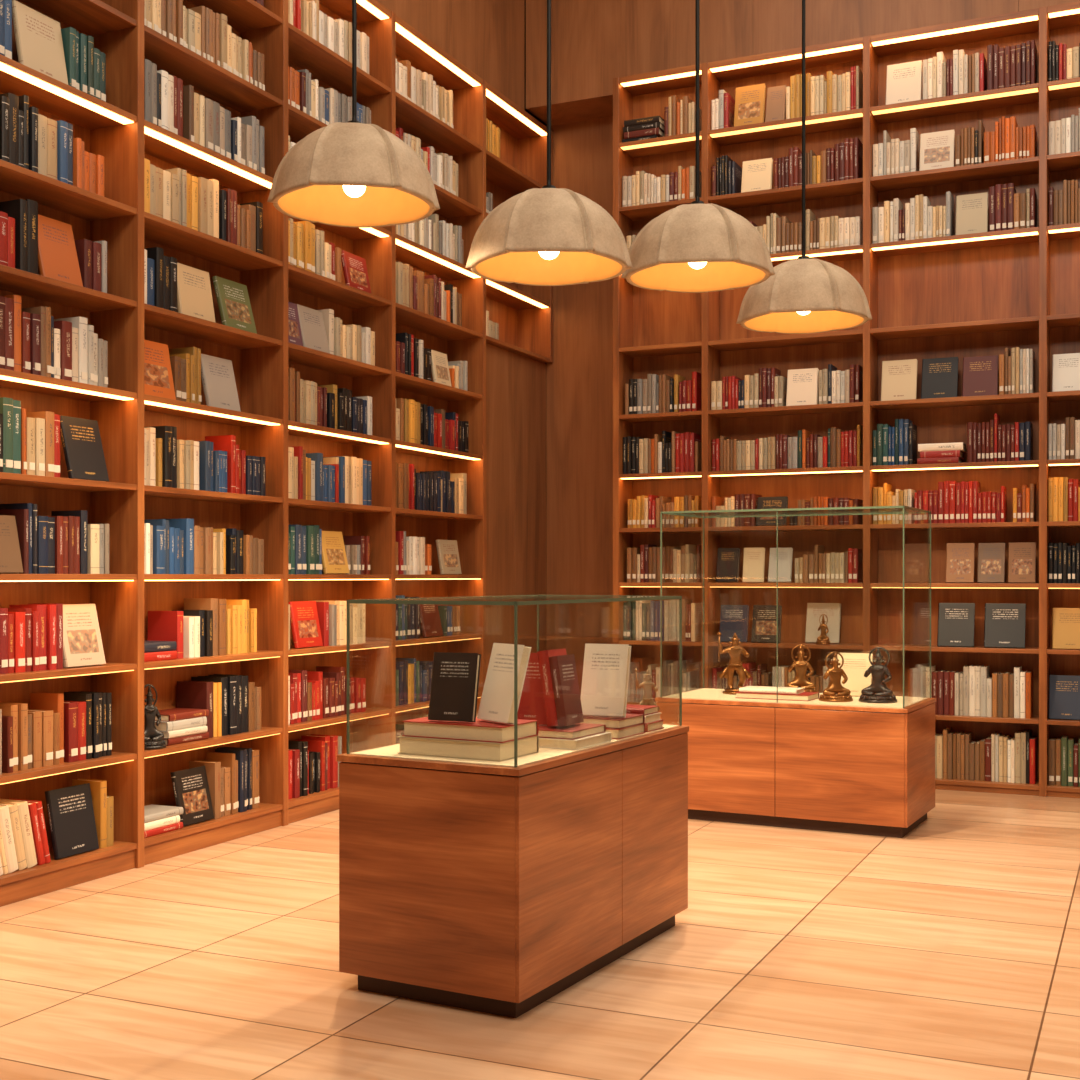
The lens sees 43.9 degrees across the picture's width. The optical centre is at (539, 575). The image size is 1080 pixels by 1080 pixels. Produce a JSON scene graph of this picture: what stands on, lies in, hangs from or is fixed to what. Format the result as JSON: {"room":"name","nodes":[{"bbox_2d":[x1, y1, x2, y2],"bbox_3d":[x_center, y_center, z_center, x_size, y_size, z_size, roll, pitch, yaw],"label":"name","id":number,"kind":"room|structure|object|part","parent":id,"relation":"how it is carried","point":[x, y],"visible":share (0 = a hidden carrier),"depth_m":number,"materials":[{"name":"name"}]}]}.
{"room":"library","nodes":[
{"label":"library","id":0,"kind":"room"},
{"bbox_2d":[377,0,545,674],"bbox_3d":[-3.165,-2.000,5.150,0.490,7.000,14.750,0,0,24],"label":"wall","id":1,"kind":"structure","parent":0,"point":[487,37],"depth_m":10.96,"materials":[{"name":"brown wood"}]},
{"bbox_2d":[0,789,1079,1079],"bbox_3d":[1.351,1.550,3.038,10.460,0.100,15.050,0,0,24],"label":"floor","id":2,"kind":"structure","parent":0,"point":[949,948],"depth_m":5.05,"materials":[{"name":"stone"}]},
{"bbox_2d":[0,0,552,906],"bbox_3d":[-1.919,-1.185,7.588,0.336,5.370,9.070,0,0,24],"label":"bookshelf","id":3,"kind":"object","parent":2,"relation":"on","point":[116,129],"visible":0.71,"depth_m":8.03,"materials":[{"name":"brown wood"}]},
{"bbox_2d":[144,684,165,749],"bbox_3d":[-2.064,0.742,7.089,0.166,0.336,0.166,0,0,-36],"label":"figurine","id":4,"kind":"object","parent":3,"relation":"on","point":[153,738],"visible":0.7,"depth_m":7.08,"materials":[{"name":"black metal"}]},
{"bbox_2d":[0,0,499,875],"bbox_3d":[-2.095,-1.155,7.220,0.261,5.050,8.142,0,0,24],"label":"books","id":5,"kind":"object","parent":3,"relation":"in","point":[57,728],"visible":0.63,"depth_m":7.40,"materials":[{"name":"multicoloured paper"}]},
{"bbox_2d":[337,595,688,1017],"bbox_3d":[-0.045,0.793,5.304,0.758,1.414,1.483,0,0,29],"label":"display case","id":6,"kind":"object","parent":2,"relation":"on","point":[491,887],"visible":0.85,"depth_m":4.74,"materials":[{"name":"brown wood"}]},
{"bbox_2d":[398,717,538,761],"bbox_3d":[-0.258,0.583,4.854,0.430,0.118,0.280,0,0,29],"label":"book stack","id":7,"kind":"object","parent":6,"relation":"on","point":[481,739],"visible":0.91,"depth_m":4.75,"materials":[{"name":"beige paper"}]},
{"bbox_2d":[428,652,480,721],"bbox_3d":[-0.310,0.400,4.826,0.180,0.246,0.078,0,0,22],"label":"book","id":8,"kind":"object","parent":7,"relation":"on","point":[455,676],"visible":1,"depth_m":4.81,"materials":[{"name":"black paper"}]},
{"bbox_2d":[477,643,531,724],"bbox_3d":[-0.131,0.383,4.788,0.106,0.280,0.200,0,0,-35],"label":"book","id":9,"kind":"object","parent":7,"relation":"on","point":[497,699],"visible":0.95,"depth_m":4.76,"materials":[{"name":"white paper"}]},
{"bbox_2d":[370,595,663,600],"bbox_3d":[-0.045,0.365,5.304,0.706,0.557,1.431,0,0,29],"label":"glass panel","id":10,"kind":"object","parent":6,"relation":"attached to","point":[515,597],"depth_m":5.18,"materials":[{"name":"clear glass"}]},
{"bbox_2d":[538,723,611,749],"bbox_3d":[0.014,0.609,5.172,0.440,0.066,0.300,0,0,29],"label":"book stack","id":11,"kind":"object","parent":6,"relation":"on","point":[577,736],"visible":0.52,"depth_m":5.01,"materials":[{"name":"beige paper"}]},
{"bbox_2d":[518,648,583,726],"bbox_3d":[0.018,0.427,5.173,0.271,0.294,0.206,0,0,24],"label":"books","id":12,"kind":"object","parent":11,"relation":"on","point":[550,695],"visible":0.77,"depth_m":5.11,"materials":[{"name":"red paper"}]},
{"bbox_2d":[581,714,645,739],"bbox_3d":[0.221,0.603,5.446,0.340,0.076,0.260,0,0,29],"label":"book stack","id":13,"kind":"object","parent":6,"relation":"on","point":[633,724],"visible":0.51,"depth_m":5.33,"materials":[{"name":"beige paper"}]},
{"bbox_2d":[581,644,630,717],"bbox_3d":[0.260,0.418,5.376,0.192,0.290,0.108,0,0,24],"label":"book","id":14,"kind":"object","parent":13,"relation":"on","point":[606,667],"visible":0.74,"depth_m":5.36,"materials":[{"name":"white paper"}]},
{"bbox_2d":[626,704,663,731],"bbox_3d":[0.323,0.595,5.653,0.360,0.094,0.180,0,0,29],"label":"book stack","id":15,"kind":"object","parent":6,"relation":"on","point":[653,722],"visible":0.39,"depth_m":5.57,"materials":[{"name":"red paper"}]},
{"bbox_2d":[635,668,659,710],"bbox_3d":[0.460,0.519,5.758,0.099,0.245,0.078,0,0,25],"label":"bronze figurine","id":16,"kind":"object","parent":6,"relation":"on","point":[647,685],"visible":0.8,"depth_m":5.75,"materials":[{"name":"gold metal"}]},
{"bbox_2d":[655,506,935,837],"bbox_3d":[1.586,0.549,8.307,1.548,1.901,0.798,0,0,28],"label":"display case","id":17,"kind":"object","parent":2,"relation":"on","point":[853,767],"visible":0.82,"depth_m":7.92,"materials":[{"name":"brown wood"}]},
{"bbox_2d":[717,632,751,693],"bbox_3d":[1.241,0.554,8.572,0.207,0.394,0.162,0,0,25],"label":"bronze figurine","id":18,"kind":"object","parent":17,"relation":"on","point":[734,651],"visible":0.93,"depth_m":8.56,"materials":[{"name":"gold metal"}]},
{"bbox_2d":[735,686,819,700],"bbox_3d":[1.461,0.721,8.243,0.460,0.060,0.240,0,0,28],"label":"book stack","id":19,"kind":"object","parent":17,"relation":"on","point":[749,692],"visible":0.91,"depth_m":8.16,"materials":[{"name":"white paper"}]},
{"bbox_2d":[667,508,925,517],"bbox_3d":[1.586,0.177,8.307,1.496,1.154,0.746,0,0,28],"label":"glass top","id":20,"kind":"object","parent":17,"relation":"attached to","point":[777,513],"depth_m":8.26,"materials":[{"name":"clear glass"}]},
{"bbox_2d":[787,644,817,691],"bbox_3d":[1.658,0.594,8.506,0.216,0.315,0.216,0,0,10],"label":"statuette","id":21,"kind":"object","parent":17,"relation":"on","point":[801,680],"visible":0.8,"depth_m":8.49,"materials":[{"name":"gold metal"}]},
{"bbox_2d":[819,652,852,701],"bbox_3d":[1.784,0.604,8.077,0.202,0.294,0.202,0,0,-4],"label":"statuette","id":22,"kind":"object","parent":17,"relation":"on","point":[835,692],"visible":1,"depth_m":8.06,"materials":[{"name":"gold metal"}]},
{"bbox_2d":[837,653,872,695],"bbox_3d":[1.968,0.618,8.394,0.220,0.267,0.087,0,0,24],"label":"book","id":23,"kind":"object","parent":17,"relation":"on","point":[855,665],"visible":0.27,"depth_m":8.38,"materials":[{"name":"white paper"}]},
{"bbox_2d":[859,647,896,702],"bbox_3d":[2.021,0.588,8.010,0.223,0.326,0.223,0,0,29],"label":"figurine","id":24,"kind":"object","parent":17,"relation":"on","point":[878,691],"visible":1,"depth_m":7.99,"materials":[{"name":"black metal"}]},
{"bbox_2d":[613,1,1079,797],"bbox_3d":[4.236,-1.185,8.919,7.915,5.370,0.336,0,0,24],"label":"bookshelf","id":25,"kind":"object","parent":2,"relation":"on","point":[988,293],"visible":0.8,"depth_m":9.77,"materials":[{"name":"brown wood"}]},
{"bbox_2d":[816,614,830,644],"bbox_3d":[2.077,0.389,9.816,0.106,0.220,0.106,0,0,19],"label":"statuette","id":26,"kind":"object","parent":25,"relation":"on","point":[823,638],"visible":1,"depth_m":9.81,"materials":[{"name":"gold metal"}]},
{"bbox_2d":[622,40,1079,786],"bbox_3d":[4.217,-1.137,8.936,7.754,5.133,0.258,0,0,24],"label":"books","id":27,"kind":"object","parent":25,"relation":"in","point":[999,757],"visible":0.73,"depth_m":9.60,"materials":[{"name":"multicoloured paper"}]},
{"bbox_2d":[525,0,1079,697],"bbox_3d":[4.394,-2.000,9.479,10.260,7.000,0.805,0,0,24],"label":"wall","id":28,"kind":"structure","parent":0,"point":[594,43],"depth_m":11.32,"materials":[{"name":"brown wood"}]},
{"bbox_3d":[1.351,-5.550,3.038,10.460,0.100,15.050,0,0,24],"label":"ceiling","id":29,"kind":"structure","parent":0,"visible":0},
{"bbox_2d":[267,0,439,227],"bbox_3d":[-0.818,-3.563,5.900,0.756,3.875,0.703,0,0,-8],"label":"pendant lamp","id":30,"kind":"object","parent":29,"relation":"hanging from","point":[354,174],"visible":1,"depth_m":5.74,"materials":[{"name":"fabric"}]},
{"bbox_3d":[-0.818,-1.800,5.900,0.756,0.350,0.704,0,0,-8],"label":"lamp shade","id":31,"kind":"part","parent":30,"relation":"part of","materials":[{"name":"fabric"}]},
{"bbox_3d":[-0.818,-3.748,5.900,0.020,3.445,0.020,0,0,-8],"label":"cord","id":32,"kind":"part","parent":30,"relation":"part of","materials":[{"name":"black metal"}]},
{"bbox_3d":[-0.818,-1.720,5.900,0.100,0.100,0.100,0,0,-8],"label":"bulb","id":33,"kind":"part","parent":30,"relation":"part of","materials":[{"name":"white glass"}]},
{"bbox_2d":[465,0,631,285],"bbox_3d":[0.039,-3.443,6.047,0.753,4.115,0.703,0,0,0],"label":"pendant lamp","id":34,"kind":"object","parent":29,"relation":"hanging from","point":[549,235],"visible":1,"depth_m":5.87,"materials":[{"name":"fabric"}]},
{"bbox_3d":[0.040,-1.560,6.047,0.756,0.350,0.704,0,0,0],"label":"lamp shade","id":35,"kind":"part","parent":34,"relation":"part of","materials":[{"name":"fabric"}]},
{"bbox_3d":[0.040,-3.628,6.047,0.020,3.685,0.020,0,0,0],"label":"cord","id":36,"kind":"part","parent":34,"relation":"part of","materials":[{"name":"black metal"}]},
{"bbox_3d":[0.040,-1.480,6.047,0.100,0.100,0.100,0,0,0],"label":"bulb","id":37,"kind":"part","parent":34,"relation":"part of","materials":[{"name":"white glass"}]},
{"bbox_2d":[621,0,774,292],"bbox_3d":[0.777,-3.485,6.602,0.756,4.030,0.704,0,0,7],"label":"pendant lamp","id":38,"kind":"object","parent":29,"relation":"hanging from","point":[697,246],"visible":1,"depth_m":6.44,"materials":[{"name":"fabric"}]},
{"bbox_3d":[0.777,-3.670,6.602,0.020,3.600,0.020,0,0,7],"label":"cord","id":39,"kind":"part","parent":38,"relation":"part of","materials":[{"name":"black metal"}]},
{"bbox_3d":[0.777,-1.645,6.602,0.756,0.350,0.704,0,0,7],"label":"lamp shade","id":40,"kind":"part","parent":38,"relation":"part of","materials":[{"name":"fabric"}]},
{"bbox_3d":[0.777,-1.565,6.602,0.100,0.100,0.100,0,0,7],"label":"bulb","id":41,"kind":"part","parent":38,"relation":"part of","materials":[{"name":"white glass"}]},
{"bbox_2d":[736,0,871,333],"bbox_3d":[1.488,-3.465,7.563,0.753,4.070,0.703,0,0,11],"label":"pendant lamp","id":42,"kind":"object","parent":29,"relation":"hanging from","point":[804,295],"visible":0.97,"depth_m":7.38,"materials":[{"name":"fabric"}]},
{"bbox_3d":[1.489,-3.650,7.563,0.020,3.640,0.020,0,0,11],"label":"cord","id":43,"kind":"part","parent":42,"relation":"part of","materials":[{"name":"black metal"}]},
{"bbox_3d":[1.489,-1.525,7.563,0.100,0.100,0.100,0,0,11],"label":"bulb","id":44,"kind":"part","parent":42,"relation":"part of","materials":[{"name":"white glass"}]},
{"bbox_3d":[1.489,-1.605,7.563,0.756,0.350,0.704,0,0,11],"label":"lamp shade","id":45,"kind":"part","parent":42,"relation":"part of","materials":[{"name":"fabric"}]}
]}

